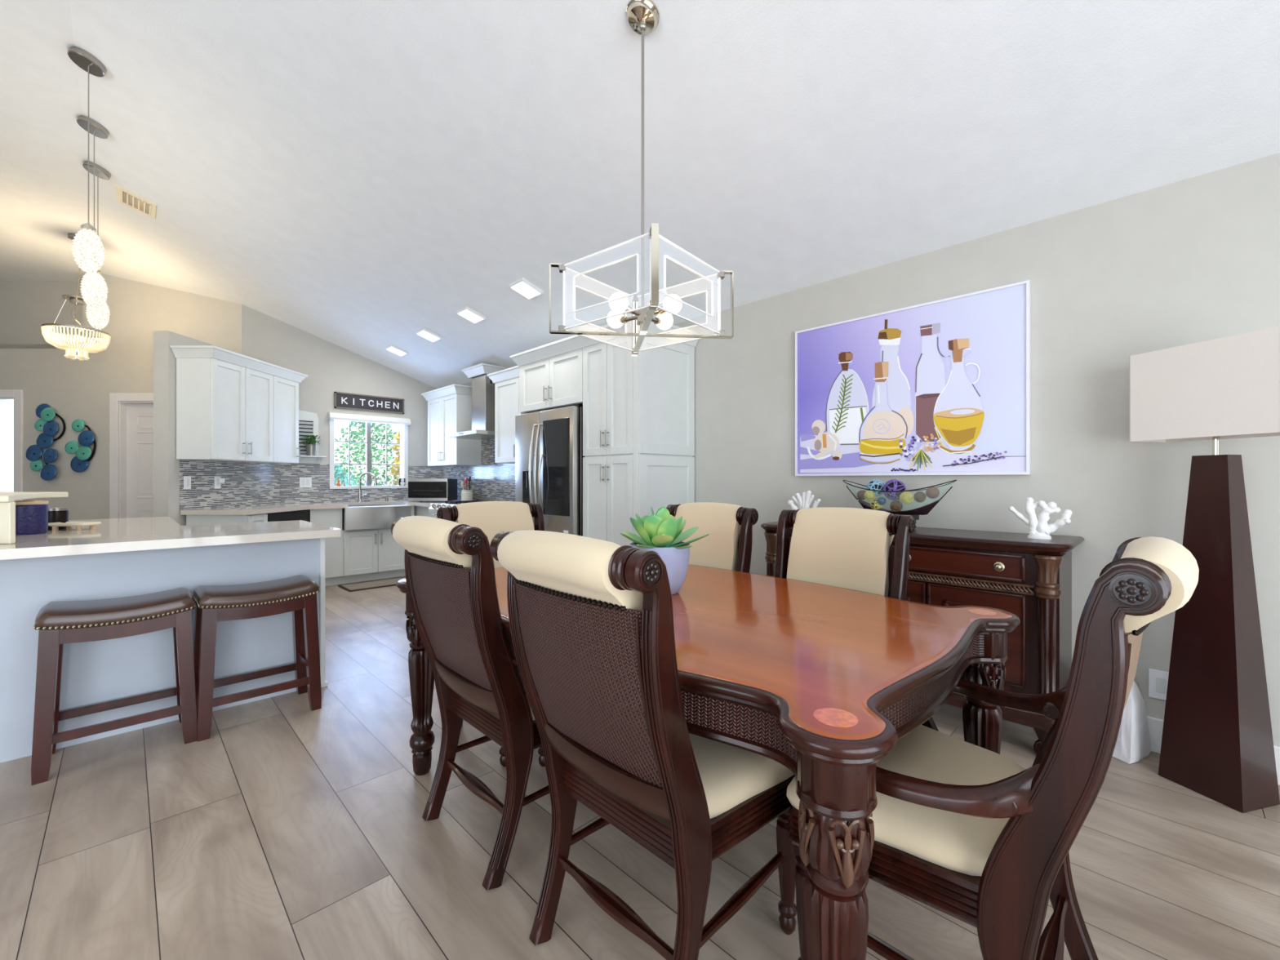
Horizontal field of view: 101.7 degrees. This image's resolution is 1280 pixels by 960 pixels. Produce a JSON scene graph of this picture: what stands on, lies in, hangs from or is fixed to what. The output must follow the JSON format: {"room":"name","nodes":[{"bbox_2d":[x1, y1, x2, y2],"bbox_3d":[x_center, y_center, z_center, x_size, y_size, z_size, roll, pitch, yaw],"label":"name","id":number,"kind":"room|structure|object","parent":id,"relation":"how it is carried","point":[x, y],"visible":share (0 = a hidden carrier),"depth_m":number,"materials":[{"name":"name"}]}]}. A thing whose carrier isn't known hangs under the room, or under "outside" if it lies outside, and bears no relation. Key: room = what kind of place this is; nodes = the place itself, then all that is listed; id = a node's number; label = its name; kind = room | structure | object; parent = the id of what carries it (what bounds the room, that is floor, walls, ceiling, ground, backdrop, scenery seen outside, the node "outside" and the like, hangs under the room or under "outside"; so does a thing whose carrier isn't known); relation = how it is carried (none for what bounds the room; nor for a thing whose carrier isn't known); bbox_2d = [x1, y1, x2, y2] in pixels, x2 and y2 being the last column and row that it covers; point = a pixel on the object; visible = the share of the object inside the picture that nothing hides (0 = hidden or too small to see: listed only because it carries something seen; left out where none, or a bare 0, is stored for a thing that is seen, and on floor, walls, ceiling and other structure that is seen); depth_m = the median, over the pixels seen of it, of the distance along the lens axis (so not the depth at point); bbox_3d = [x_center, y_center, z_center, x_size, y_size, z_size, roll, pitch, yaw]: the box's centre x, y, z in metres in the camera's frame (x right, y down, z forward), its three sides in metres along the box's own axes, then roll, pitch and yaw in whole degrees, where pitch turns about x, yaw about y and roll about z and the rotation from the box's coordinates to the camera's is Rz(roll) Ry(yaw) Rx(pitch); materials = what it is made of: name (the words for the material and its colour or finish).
{"room":"dining room","nodes":[
{"label":"dining room","id":0,"kind":"room"},
{"bbox_2d":[0,273,241,519],"bbox_3d":[-8.729,-0.590,6.000,8.543,3.560,0.340,0,0,0],"label":"wall","id":1,"kind":"structure","parent":0,"point":[77,388],"depth_m":5.83,"materials":[{"name":"paint"}]},
{"bbox_2d":[0,389,23,501],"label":"door","id":2,"kind":"structure","parent":1,"relation":"in","point":[11,401],"depth_m":6.72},
{"bbox_2d":[25,403,66,480],"bbox_3d":[-6.627,-0.423,5.787,0.438,0.862,0.085,0,0,0],"label":"wall art","id":3,"kind":"object","parent":1,"relation":"attached to","point":[50,428],"visible":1,"depth_m":5.78,"materials":[{"name":"blue glass"}]},
{"bbox_2d":[64,419,96,472],"bbox_3d":[-6.221,-0.382,5.795,0.327,0.594,0.067,0,0,0],"label":"wall art","id":4,"kind":"object","parent":1,"relation":"attached to","point":[79,463],"visible":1,"depth_m":5.78,"materials":[{"name":"teal glass"}]},
{"bbox_2d":[109,393,153,518],"bbox_3d":[-5.415,0.110,5.885,1.010,2.160,0.150,0,0,0],"label":"door","id":5,"kind":"structure","parent":1,"relation":"in","point":[131,415],"depth_m":5.89,"materials":[{"name":"wood"}]},
{"bbox_2d":[153,330,279,525],"bbox_3d":[-4.268,-0.070,5.470,0.136,2.520,1.660,0,0,0],"label":"wall partition","id":6,"kind":"structure","parent":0,"point":[166,464],"depth_m":4.64,"materials":[{"name":"paint"}]},
{"bbox_2d":[183,475,191,488],"bbox_3d":[-4.187,0.025,4.820,0.008,0.120,0.075,0,0,0],"label":"wall outlet","id":7,"kind":"object","parent":6,"relation":"attached to","point":[187,479],"visible":1,"depth_m":4.81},
{"bbox_2d":[169,345,279,462],"bbox_3d":[-4.000,-0.694,5.074,0.387,1.012,0.852,0,0,0],"label":"upper cabinet","id":8,"kind":"object","parent":6,"relation":"attached to","point":[224,397],"visible":1,"depth_m":4.83,"materials":[{"name":"white wood"}]},
{"bbox_2d":[179,459,279,510],"bbox_3d":[-4.196,0.043,5.410,0.008,0.463,1.320,0,0,0],"label":"backsplash","id":9,"kind":"structure","parent":6,"relation":"attached to","point":[246,483],"depth_m":5.31,"materials":[{"name":"tile"}]},
{"bbox_2d":[248,366,307,463],"bbox_3d":[-4.000,-0.694,5.736,0.387,1.012,0.472,0,0,0],"label":"upper cabinet","id":10,"kind":"object","parent":6,"relation":"attached to","point":[286,450],"visible":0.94,"depth_m":5.71,"materials":[{"name":"white wood"}]},
{"bbox_2d":[241,304,436,502],"bbox_3d":[-3.662,-0.400,6.716,2.377,3.180,0.140,0,0,-45],"label":"wall","id":11,"kind":"structure","parent":0,"point":[329,367],"depth_m":6.42,"materials":[{"name":"paint"}]},
{"bbox_2d":[299,477,311,487],"bbox_3d":[-4.014,0.030,6.252,0.125,0.120,0.008,0,0,-45],"label":"wall outlet","id":12,"kind":"object","parent":11,"relation":"attached to","point":[304,482],"visible":1,"depth_m":6.25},
{"bbox_2d":[298,409,326,463],"bbox_3d":[-3.941,-0.520,6.222,0.310,0.640,0.170,0,0,-45],"label":"shelf","id":13,"kind":"object","parent":11,"relation":"attached to","point":[308,421],"visible":0.48,"depth_m":6.25,"materials":[{"name":"white wood"}]},
{"bbox_2d":[301,435,320,455],"bbox_3d":[-3.923,-0.414,6.218,0.223,0.253,0.175,0,0,-45],"label":"herb pot","id":14,"kind":"object","parent":13,"relation":"on","point":[311,450],"visible":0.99,"depth_m":6.18,"materials":[{"name":"silver plant"}]},
{"bbox_2d":[280,463,441,503],"bbox_3d":[-3.520,0.040,6.753,1.925,0.470,0.008,0,0,-45],"label":"backsplash","id":15,"kind":"structure","parent":11,"relation":"attached to","point":[291,491],"depth_m":6.38,"materials":[{"name":"tile"}]},
{"bbox_2d":[329,419,408,488],"bbox_3d":[-3.544,-0.355,6.812,0.945,0.930,0.170,0,0,-45],"label":"window","id":16,"kind":"structure","parent":11,"relation":"in","point":[403,444],"depth_m":6.82,"materials":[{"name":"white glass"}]},
{"bbox_2d":[333,391,404,413],"bbox_3d":[-3.497,-0.996,6.763,0.837,0.202,0.025,0,0,-45],"label":"kitchen sign","id":17,"kind":"object","parent":11,"relation":"attached to","point":[341,400],"visible":1,"depth_m":6.74,"materials":[{"name":"wood"}]},
{"bbox_2d":[328,411,410,425],"bbox_3d":[-3.475,-0.795,6.743,0.969,0.100,0.085,0,0,-45],"label":"window valance","id":18,"kind":"object","parent":11,"relation":"attached to","point":[331,415],"visible":1,"depth_m":6.69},
{"bbox_2d":[0,0,1279,388],"bbox_3d":[-4.257,-1.847,3.279,8.160,1.226,16.150,0,0,-45],"label":"ceiling","id":19,"kind":"structure","parent":0,"point":[357,176],"depth_m":2.66,"materials":[{"name":"paint"}]},
{"bbox_2d":[40,232,111,360],"bbox_3d":[-5.330,-1.728,4.931,0.448,1.165,0.449,0,0,-45],"label":"chandelier","id":20,"kind":"object","parent":19,"relation":"hanging from","point":[57,340],"visible":0.97,"depth_m":4.87,"materials":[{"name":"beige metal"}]},
{"bbox_2d":[66,46,106,273],"bbox_3d":[-3.015,-1.723,2.841,0.148,1.187,0.146,0,0,-45],"label":"crystal pendant","id":21,"kind":"object","parent":19,"relation":"hanging from","point":[86,249],"visible":1,"depth_m":2.82,"materials":[{"name":"glass"}]},
{"bbox_2d":[76,115,109,308],"bbox_3d":[-3.535,-1.713,3.367,0.148,1.207,0.146,0,0,-45],"label":"crystal pendant","id":22,"kind":"object","parent":19,"relation":"hanging from","point":[92,288],"visible":0.98,"depth_m":3.35,"materials":[{"name":"glass"}]},
{"bbox_2d":[82,160,111,329],"bbox_3d":[-3.999,-1.713,3.836,0.148,1.207,0.146,0,0,-45],"label":"crystal pendant","id":23,"kind":"object","parent":19,"relation":"hanging from","point":[97,318],"visible":0.76,"depth_m":3.82,"materials":[{"name":"glass"}]},
{"bbox_2d":[115,184,156,218],"bbox_3d":[-4.038,-2.226,4.178,0.232,0.080,0.310,0,0,-45],"label":"ceiling vent","id":24,"kind":"object","parent":19,"relation":"in","point":[127,197],"visible":1,"depth_m":4.16,"materials":[{"name":"metal"}]},
{"bbox_2d":[384,344,408,356],"bbox_3d":[-2.901,-1.542,6.211,0.206,0.080,0.210,0,0,-45],"label":"panel light","id":25,"kind":"object","parent":19,"relation":"attached to","point":[391,348],"visible":1,"depth_m":6.18,"materials":[{"name":"white"}]},
{"bbox_2d":[386,346,406,355],"bbox_3d":[-2.903,-1.531,6.208,0.170,0.056,0.176,0,0,-45],"label":"diffuser","id":26,"kind":"object","parent":25,"relation":"attached to","point":[396,350],"depth_m":6.18,"materials":[{"name":"white"}]},
{"bbox_2d":[415,328,442,342],"bbox_3d":[-2.254,-1.542,5.557,0.206,0.080,0.210,0,0,-45],"label":"panel light","id":27,"kind":"object","parent":19,"relation":"attached to","point":[424,333],"visible":1,"depth_m":5.53,"materials":[{"name":"white"}]},
{"bbox_2d":[417,330,439,342],"bbox_3d":[-2.256,-1.531,5.554,0.170,0.056,0.176,0,0,-45],"label":"diffuser","id":28,"kind":"object","parent":27,"relation":"attached to","point":[429,335],"depth_m":5.53,"materials":[{"name":"white"}]},
{"bbox_2d":[455,306,486,324],"bbox_3d":[-1.582,-1.542,4.878,0.206,0.080,0.210,0,0,-45],"label":"panel light","id":29,"kind":"object","parent":19,"relation":"attached to","point":[467,313],"visible":1,"depth_m":4.85,"materials":[{"name":"white"}]},
{"bbox_2d":[457,309,483,323],"bbox_3d":[-1.584,-1.531,4.876,0.170,0.056,0.176,0,0,-45],"label":"diffuser","id":30,"kind":"object","parent":29,"relation":"attached to","point":[471,315],"depth_m":4.85,"materials":[{"name":"white"}]},
{"bbox_2d":[508,277,543,300],"bbox_3d":[-0.921,-1.542,4.210,0.206,0.080,0.210,0,0,-45],"label":"panel light","id":31,"kind":"object","parent":19,"relation":"attached to","point":[522,286],"visible":1,"depth_m":4.18,"materials":[{"name":"white"}]},
{"bbox_2d":[511,281,540,298],"bbox_3d":[-0.923,-1.531,4.208,0.170,0.056,0.176,0,0,-45],"label":"diffuser","id":32,"kind":"object","parent":31,"relation":"attached to","point":[527,290],"depth_m":4.19,"materials":[{"name":"white"}]},
{"bbox_2d":[549,0,733,356],"bbox_3d":[0.011,-1.200,2.035,0.526,1.272,0.526,0,0,39],"label":"chandelier","id":33,"kind":"object","parent":19,"relation":"hanging from","point":[642,16],"visible":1,"depth_m":2.01,"materials":[{"name":"silver metal"}]},
{"bbox_2d":[0,575,1279,959],"bbox_3d":[-4.222,1.240,3.278,8.210,0.100,16.200,0,0,-45],"label":"floor","id":34,"kind":"structure","parent":0,"point":[292,831],"depth_m":1.62,"materials":[{"name":"tile"}]},
{"bbox_2d":[31,586,197,785],"bbox_3d":[-2.312,0.856,2.319,0.494,0.668,0.341,0,0,-45],"label":"bar stool","id":35,"kind":"object","parent":34,"relation":"on","point":[58,624],"visible":1,"depth_m":2.23,"materials":[{"name":"brown wood"}]},
{"bbox_2d":[35,586,194,630],"bbox_3d":[-2.312,0.567,2.319,0.476,0.090,0.326,0,0,-45],"label":"seat cushion","id":36,"kind":"object","parent":35,"relation":"on","point":[176,604],"depth_m":2.23,"materials":[{"name":"leather"}]},
{"bbox_2d":[0,537,328,763],"bbox_3d":[-3.414,0.754,2.692,2.735,0.872,1.810,0,0,-45],"label":"base cabinet","id":37,"kind":"object","parent":34,"relation":"on","point":[95,672],"visible":0.4,"depth_m":2.47,"materials":[{"name":"paint"}]},
{"bbox_2d":[0,516,340,559],"bbox_3d":[-3.387,0.296,2.648,2.810,0.042,2.030,0,0,-45],"label":"countertop","id":38,"kind":"structure","parent":37,"relation":"on","point":[131,534],"depth_m":2.60,"materials":[{"name":"stone"}]},
{"bbox_2d":[11,500,48,534],"bbox_3d":[-3.115,0.190,2.660,0.124,0.170,0.124,0,0,-45],"label":"canister","id":39,"kind":"object","parent":38,"relation":"on","point":[31,516],"visible":0.8,"depth_m":2.63,"materials":[{"name":"blue ceramic"}]},
{"bbox_2d":[0,492,68,543],"bbox_3d":[-3.349,0.170,2.547,1.288,0.208,0.754,0,0,-3],"label":"tiered stand","id":40,"kind":"object","parent":38,"relation":"on","point":[7,508],"visible":1,"depth_m":2.24,"materials":[{"name":"beige paint"}]},
{"bbox_2d":[48,521,101,530],"bbox_3d":[-3.133,0.255,2.884,0.215,0.040,0.130,0,0,-1],"label":"serving tray","id":41,"kind":"object","parent":38,"relation":"on","point":[68,525],"visible":0.99,"depth_m":2.85,"materials":[{"name":"beige paint"}]},
{"bbox_2d":[48,507,68,529],"bbox_3d":[-3.270,0.215,2.920,0.092,0.120,0.092,0,0,-45],"label":"jar","id":42,"kind":"object","parent":41,"relation":"on","point":[55,514],"visible":0.66,"depth_m":2.90,"materials":[{"name":"metal"}]},
{"bbox_2d":[186,513,267,525],"bbox_3d":[-3.888,0.755,4.915,0.575,0.870,0.250,0,0,0],"label":"base cabinet","id":43,"kind":"object","parent":34,"relation":"on","point":[190,519],"visible":0.23,"depth_m":4.79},
{"bbox_2d":[192,574,321,742],"bbox_3d":[-1.952,0.856,2.658,0.494,0.668,0.341,0,0,-45],"label":"bar stool","id":44,"kind":"object","parent":34,"relation":"on","point":[297,594],"visible":0.99,"depth_m":2.58,"materials":[{"name":"brown wood"}]},
{"bbox_2d":[193,574,319,608],"bbox_3d":[-1.952,0.567,2.658,0.476,0.090,0.326,0,0,-45],"label":"seat cushion","id":45,"kind":"object","parent":44,"relation":"on","point":[300,588],"depth_m":2.57,"materials":[{"name":"leather"}]},
{"bbox_2d":[267,510,307,521],"bbox_3d":[-3.866,0.706,5.343,0.631,0.768,0.595,0,0,0],"label":"dishwasher","id":46,"kind":"object","parent":34,"relation":"on","point":[302,515],"visible":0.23,"depth_m":5.33,"materials":[{"name":"metal"}]},
{"bbox_2d":[305,508,342,586],"bbox_3d":[-3.695,0.755,6.005,0.315,0.870,0.594,0,0,-45],"label":"base cabinet","id":47,"kind":"object","parent":34,"relation":"on","point":[332,517],"visible":0.45,"depth_m":5.84,"materials":[{"name":"wood"}]},
{"bbox_2d":[337,576,405,591],"bbox_3d":[-2.935,1.183,5.980,0.840,0.014,0.410,0,0,-45],"label":"mat","id":48,"kind":"object","parent":34,"relation":"on","point":[358,586],"visible":0.59,"depth_m":5.85,"materials":[{"name":"fabric"}]},
{"bbox_2d":[340,526,405,583],"bbox_3d":[-3.319,0.880,6.379,0.745,0.620,0.712,0,0,-45],"label":"base cabinet","id":49,"kind":"object","parent":34,"relation":"on","point":[367,554],"visible":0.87,"depth_m":6.12,"materials":[{"name":"white wood"}]},
{"bbox_2d":[411,506,433,517],"bbox_3d":[-2.647,0.755,6.730,0.705,0.870,1.230,0,0,-45],"label":"base cabinet","id":50,"kind":"object","parent":34,"relation":"on","point":[415,510],"visible":0.04,"depth_m":6.41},
{"bbox_2d":[180,500,461,515],"bbox_3d":[-3.362,0.296,5.931,2.838,0.043,1.380,0,0,-45],"label":"countertop","id":51,"kind":"structure","parent":50,"relation":"on","point":[275,508],"depth_m":5.44,"materials":[{"name":"stone"}]},
{"bbox_2d":[357,472,377,502],"bbox_3d":[-3.418,0.089,6.545,0.250,0.372,0.068,0,0,-1],"label":"kitchen faucet","id":52,"kind":"object","parent":51,"relation":"on","point":[360,495],"visible":1,"depth_m":6.53,"materials":[{"name":"silver metal"}]},
{"bbox_2d":[342,503,411,530],"bbox_3d":[-3.229,0.436,6.287,0.725,0.258,0.560,0,0,-45],"label":"farmhouse sink","id":53,"kind":"object","parent":51,"relation":"in","point":[366,516],"visible":0.79,"depth_m":6.04,"materials":[{"name":"metal"}]},
{"bbox_2d":[407,479,457,501],"bbox_3d":[-2.660,0.130,6.698,0.500,0.290,0.364,0,0,0],"label":"microwave","id":54,"kind":"object","parent":51,"relation":"on","point":[418,490],"visible":0.94,"depth_m":6.52,"materials":[{"name":"black plastic"}]},
{"bbox_2d":[461,489,473,500],"bbox_3d":[-2.151,0.200,6.481,0.144,0.150,0.144,0,0,-45],"label":"utensil crock","id":55,"kind":"object","parent":51,"relation":"on","point":[466,495],"visible":0.77,"depth_m":6.42,"materials":[{"name":"ceramic"}]},
{"bbox_2d":[428,500,487,518],"bbox_3d":[-1.947,0.705,5.994,0.696,0.911,0.750,0,0,-45],"label":"range cooker","id":56,"kind":"object","parent":34,"relation":"on","point":[433,508],"visible":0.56,"depth_m":5.95,"materials":[{"name":"metal"}]},
{"bbox_2d":[391,515,549,890],"bbox_3d":[-0.447,0.655,1.820,0.716,1.086,0.546,0,0,-45],"label":"dining chair","id":57,"kind":"object","parent":34,"relation":"on","point":[450,567],"visible":0.78,"depth_m":1.56,"materials":[{"name":"brown wood"}]},
{"bbox_2d":[515,665,534,720],"bbox_3d":[-0.353,0.720,1.909,0.451,0.076,0.516,0,0,-45],"label":"seat cushion","id":58,"kind":"object","parent":57,"relation":"on","point":[528,715],"depth_m":1.58,"materials":[{"name":"beige fabric"}]},
{"bbox_2d":[436,501,544,766],"bbox_3d":[-0.580,0.655,2.543,0.696,1.086,0.709,0,0,-45],"label":"dining chair","id":59,"kind":"object","parent":34,"relation":"on","point":[492,517],"visible":0.24,"depth_m":2.71,"materials":[{"name":"brown wood"}]},
{"bbox_2d":[515,404,584,536],"bbox_3d":[-0.623,0.280,4.635,0.746,1.780,0.865,0,0,-45],"label":"refrigerator","id":60,"kind":"object","parent":34,"relation":"on","point":[548,443],"visible":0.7,"depth_m":4.30,"materials":[{"name":"metal"}]},
{"bbox_2d":[576,320,701,546],"bbox_3d":[-0.013,0.022,4.087,0.676,2.335,0.712,0,0,-45],"label":"pantry cabinet","id":61,"kind":"object","parent":34,"relation":"on","point":[638,411],"visible":0.74,"depth_m":3.90,"materials":[{"name":"white wood"}]},
{"bbox_2d":[489,530,796,959],"bbox_3d":[0.035,0.655,1.333,0.716,1.086,0.546,0,0,-45],"label":"dining chair","id":62,"kind":"object","parent":34,"relation":"on","point":[591,620],"visible":0.97,"depth_m":1.14,"materials":[{"name":"brown wood"}]},
{"bbox_2d":[688,733,794,818],"bbox_3d":[0.125,0.720,1.425,0.451,0.076,0.516,0,0,-45],"label":"seat cushion","id":63,"kind":"object","parent":62,"relation":"on","point":[735,780],"depth_m":1.25,"materials":[{"name":"beige fabric"}]},
{"bbox_2d":[396,564,1019,959],"bbox_3d":[0.080,0.797,1.859,1.198,0.786,1.924,0,0,-45],"label":"dining table","id":64,"kind":"object","parent":34,"relation":"on","point":[820,682],"visible":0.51,"depth_m":1.13,"materials":[{"name":"brown wood"}]},
{"bbox_2d":[620,506,709,595],"bbox_3d":[0.075,0.251,1.873,0.310,0.309,0.303,0,0,-45],"label":"potted succulent","id":65,"kind":"object","parent":64,"relation":"on","point":[660,533],"visible":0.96,"depth_m":1.82,"materials":[{"name":"plant"}]},
{"bbox_2d":[666,502,758,573],"bbox_3d":[0.147,0.655,2.393,0.716,1.086,0.546,0,0,-45],"label":"dining chair","id":66,"kind":"object","parent":34,"relation":"on","point":[727,545],"visible":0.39,"depth_m":2.48,"materials":[{"name":"leather"}]},
{"bbox_2d":[773,506,915,599],"bbox_3d":[0.618,0.655,1.917,0.716,1.086,0.546,0,0,-45],"label":"dining chair","id":67,"kind":"object","parent":34,"relation":"on","point":[846,548],"visible":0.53,"depth_m":2.05,"materials":[{"name":"brown wood"}]},
{"bbox_2d":[760,521,1084,754],"bbox_3d":[1.396,0.728,2.810,0.478,0.925,1.490,0,0,-45],"label":"sideboard","id":68,"kind":"object","parent":34,"relation":"on","point":[1029,579],"visible":0.35,"depth_m":2.30,"materials":[{"name":"brown wood"}]},
{"bbox_2d":[787,490,820,510],"bbox_3d":[1.018,0.165,3.236,0.063,0.201,0.221,0,0,-45],"label":"ornament","id":69,"kind":"object","parent":68,"relation":"on","point":[805,503],"visible":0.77,"depth_m":3.23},
{"bbox_2d":[893,513,919,528],"bbox_3d":[1.389,0.223,2.831,0.123,0.083,0.200,0,0,-45],"label":"stand","id":70,"kind":"object","parent":68,"relation":"on","point":[915,517],"visible":0.06,"depth_m":2.77,"materials":[{"name":"metal"}]},
{"bbox_2d":[842,480,956,515],"bbox_3d":[1.390,0.091,2.832,0.190,0.185,0.584,0,0,-45],"label":"glass bowl","id":71,"kind":"object","parent":70,"relation":"on","point":[925,509],"visible":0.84,"depth_m":2.75,"materials":[{"name":"clear"}]},
{"bbox_2d":[857,489,866,499],"bbox_3d":[1.264,0.085,2.960,0.056,0.056,0.056,0,0,-45],"label":"decorative ball","id":72,"kind":"object","parent":71,"relation":"in","point":[860,494],"visible":0.86,"depth_m":2.94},
{"bbox_2d":[863,490,875,501],"bbox_3d":[1.277,0.087,2.896,0.058,0.059,0.059,0,0,-45],"label":"decorative ball","id":73,"kind":"object","parent":71,"relation":"in","point":[869,495],"visible":0.99,"depth_m":2.88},
{"bbox_2d":[866,479,884,496],"bbox_3d":[1.316,0.043,2.906,0.095,0.094,0.095,0,0,-45],"label":"decorative ball","id":74,"kind":"object","parent":71,"relation":"in","point":[875,484],"visible":0.85,"depth_m":2.88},
{"bbox_2d":[870,498,882,510],"bbox_3d":[1.309,0.137,2.885,0.063,0.063,0.063,0,0,-45],"label":"decorative ball","id":75,"kind":"object","parent":71,"relation":"in","point":[874,504],"visible":0.89,"depth_m":2.87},
{"bbox_2d":[882,479,906,500],"bbox_3d":[1.383,0.053,2.832,0.115,0.115,0.115,0,0,-45],"label":"decorative ball","id":76,"kind":"object","parent":71,"relation":"in","point":[892,485],"visible":0.91,"depth_m":2.80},
{"bbox_2d":[889,500,902,511],"bbox_3d":[1.383,0.141,2.811,0.063,0.063,0.063,0,0,-45],"label":"decorative ball","id":77,"kind":"object","parent":71,"relation":"in","point":[895,505],"visible":1,"depth_m":2.79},
{"bbox_2d":[899,491,913,504],"bbox_3d":[1.415,0.095,2.764,0.069,0.069,0.069,0,0,-45],"label":"decorative ball","id":78,"kind":"object","parent":71,"relation":"in","point":[905,497],"visible":1,"depth_m":2.74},
{"bbox_2d":[913,491,926,502],"bbox_3d":[1.471,0.089,2.736,0.059,0.058,0.058,0,0,-45],"label":"decorative ball","id":79,"kind":"object","parent":71,"relation":"in","point":[919,496],"visible":1,"depth_m":2.72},
{"bbox_2d":[925,486,939,498],"bbox_3d":[1.518,0.065,2.702,0.064,0.064,0.064,0,0,-45],"label":"decorative ball","id":80,"kind":"object","parent":71,"relation":"in","point":[933,492],"visible":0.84,"depth_m":2.68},
{"bbox_2d":[1008,497,1072,539],"bbox_3d":[1.812,0.172,2.363,0.063,0.186,0.232,0,0,-45],"label":"ornament","id":81,"kind":"object","parent":68,"relation":"on","point":[1039,528],"visible":1,"depth_m":2.34,"materials":[{"name":"ceramic"}]},
{"bbox_2d":[786,536,1199,959],"bbox_3d":[0.759,0.655,1.186,0.696,1.086,0.709,0,0,-45],"label":"armchair","id":82,"kind":"object","parent":34,"relation":"on","point":[982,839],"visible":0.91,"depth_m":0.93,"materials":[{"name":"brown wood"}]},
{"bbox_2d":[786,724,1026,875],"bbox_3d":[0.669,0.720,1.279,0.567,0.076,0.441,0,0,-45],"label":"seat cushion","id":83,"kind":"object","parent":82,"relation":"on","point":[935,842],"depth_m":1.08,"materials":[{"name":"beige fabric"}]},
{"bbox_2d":[1111,680,1151,764],"bbox_3d":[2.086,1.009,2.277,0.171,0.358,0.171,0,0,-25],"label":"vase","id":84,"kind":"object","parent":34,"relation":"on","point":[1133,744],"visible":0.34,"depth_m":2.20,"materials":[{"name":"ceramic"}]},
{"bbox_2d":[1128,325,1279,813],"bbox_3d":[2.217,0.333,2.004,0.210,1.710,0.444,0,0,-14],"label":"floor lamp","id":85,"kind":"object","parent":34,"relation":"on","point":[1217,742],"visible":1,"depth_m":1.95,"materials":[{"name":"brown wood"}]},
{"bbox_2d":[629,542,689,595],"bbox_3d":[0.071,0.318,1.878,0.218,0.175,0.218,0,0,-45],"label":"planter","id":86,"kind":"object","parent":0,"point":[675,557],"depth_m":1.80,"materials":[{"name":"ceramic"}]},
{"bbox_2d":[441,152,1279,746],"bbox_3d":[0.678,-0.060,3.963,0.120,2.500,10.080,0,0,-45],"label":"wall","id":87,"kind":"structure","parent":0,"point":[1196,259],"depth_m":2.46,"materials":[{"name":"paint"}]},
{"bbox_2d":[421,383,480,466],"bbox_3d":[-2.446,-0.670,6.752,0.386,0.970,0.984,0,0,-45],"label":"upper cabinet","id":88,"kind":"object","parent":87,"relation":"attached to","point":[450,406],"visible":0.94,"depth_m":6.53,"materials":[{"name":"white wood"}]},
{"bbox_2d":[445,363,506,439],"bbox_3d":[-1.860,-0.905,6.080,0.512,0.810,0.760,0,0,-45],"label":"range hood","id":89,"kind":"object","parent":87,"relation":"attached to","point":[482,387],"visible":0.54,"depth_m":6.01,"materials":[{"name":"metal"}]},
{"bbox_2d":[440,439,515,501],"bbox_3d":[-1.749,-0.128,6.325,0.008,0.805,3.092,0,0,-45],"label":"backsplash","id":90,"kind":"structure","parent":87,"relation":"attached to","point":[491,481],"depth_m":6.47,"materials":[{"name":"tile"}]},
{"bbox_2d":[486,365,519,463],"bbox_3d":[-1.177,-0.670,5.470,0.386,0.970,1.032,0,0,-45],"label":"upper cabinet","id":91,"kind":"object","parent":87,"relation":"attached to","point":[506,381],"visible":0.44,"depth_m":5.55,"materials":[{"name":"white wood"}]},
{"bbox_2d":[510,334,582,414],"bbox_3d":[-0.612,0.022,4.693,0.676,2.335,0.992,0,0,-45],"label":"upper cabinet","id":92,"kind":"object","parent":87,"relation":"attached to","point":[551,374],"visible":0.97,"depth_m":4.43,"materials":[{"name":"white wood"}]},
{"bbox_2d":[795,280,1031,475],"bbox_3d":[1.489,-0.506,3.030,0.039,0.959,1.262,0,0,-45],"label":"framed print","id":93,"kind":"object","parent":87,"relation":"attached to","point":[940,387],"visible":1,"depth_m":2.92,"materials":[{"name":"purple"}]},
{"bbox_2d":[1148,668,1168,700],"bbox_3d":[2.262,0.890,2.260,0.008,0.125,0.080,0,0,-45],"label":"wall outlet","id":94,"kind":"object","parent":87,"relation":"attached to","point":[1157,679],"visible":0.77,"depth_m":2.26,"materials":[{"name":"plastic"}]},
{"bbox_2d":[1155,676,1166,693],"bbox_3d":[2.260,0.890,2.258,0.004,0.066,0.032,0,0,-45],"label":"socket","id":95,"kind":"object","parent":94,"relation":"attached to","point":[1161,682],"depth_m":2.26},
{"bbox_2d":[1146,715,1279,785],"bbox_3d":[2.275,1.115,2.252,0.018,0.150,5.200,0,0,-45],"label":"baseboard","id":96,"kind":"structure","parent":87,"relation":"attached to","point":[1155,725],"depth_m":2.26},
{"label":"outside","id":97,"kind":"structure","parent":0,"visible":0},
{"bbox_3d":[-7.219,1.515,12.271,11.000,0.050,12.400,0,0,-45],"label":"lawn","id":98,"kind":"structure","parent":97,"visible":0},
{"bbox_2d":[333,464,359,485],"bbox_3d":[-4.994,0.594,8.159,1.587,1.793,1.515,0,0,-45],"label":"shrub","id":99,"kind":"object","parent":98,"relation":"on","point":[340,473],"visible":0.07,"depth_m":8.24,"materials":[{"name":"green plant"}]},
{"bbox_2d":[333,421,398,485],"bbox_3d":[-4.983,-0.009,9.577,1.276,2.999,1.226,0,0,33],"label":"tree","id":100,"kind":"object","parent":98,"relation":"on","point":[356,433],"visible":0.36,"depth_m":9.48,"materials":[{"name":"green plant"}]},
{"bbox_2d":[387,428,399,485],"bbox_3d":[-4.227,0.287,9.306,0.565,2.406,0.566,0,0,-45],"label":"shrub","id":101,"kind":"object","parent":98,"relation":"on","point":[397,460],"visible":0.1,"depth_m":9.23,"materials":[{"name":"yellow plant"}]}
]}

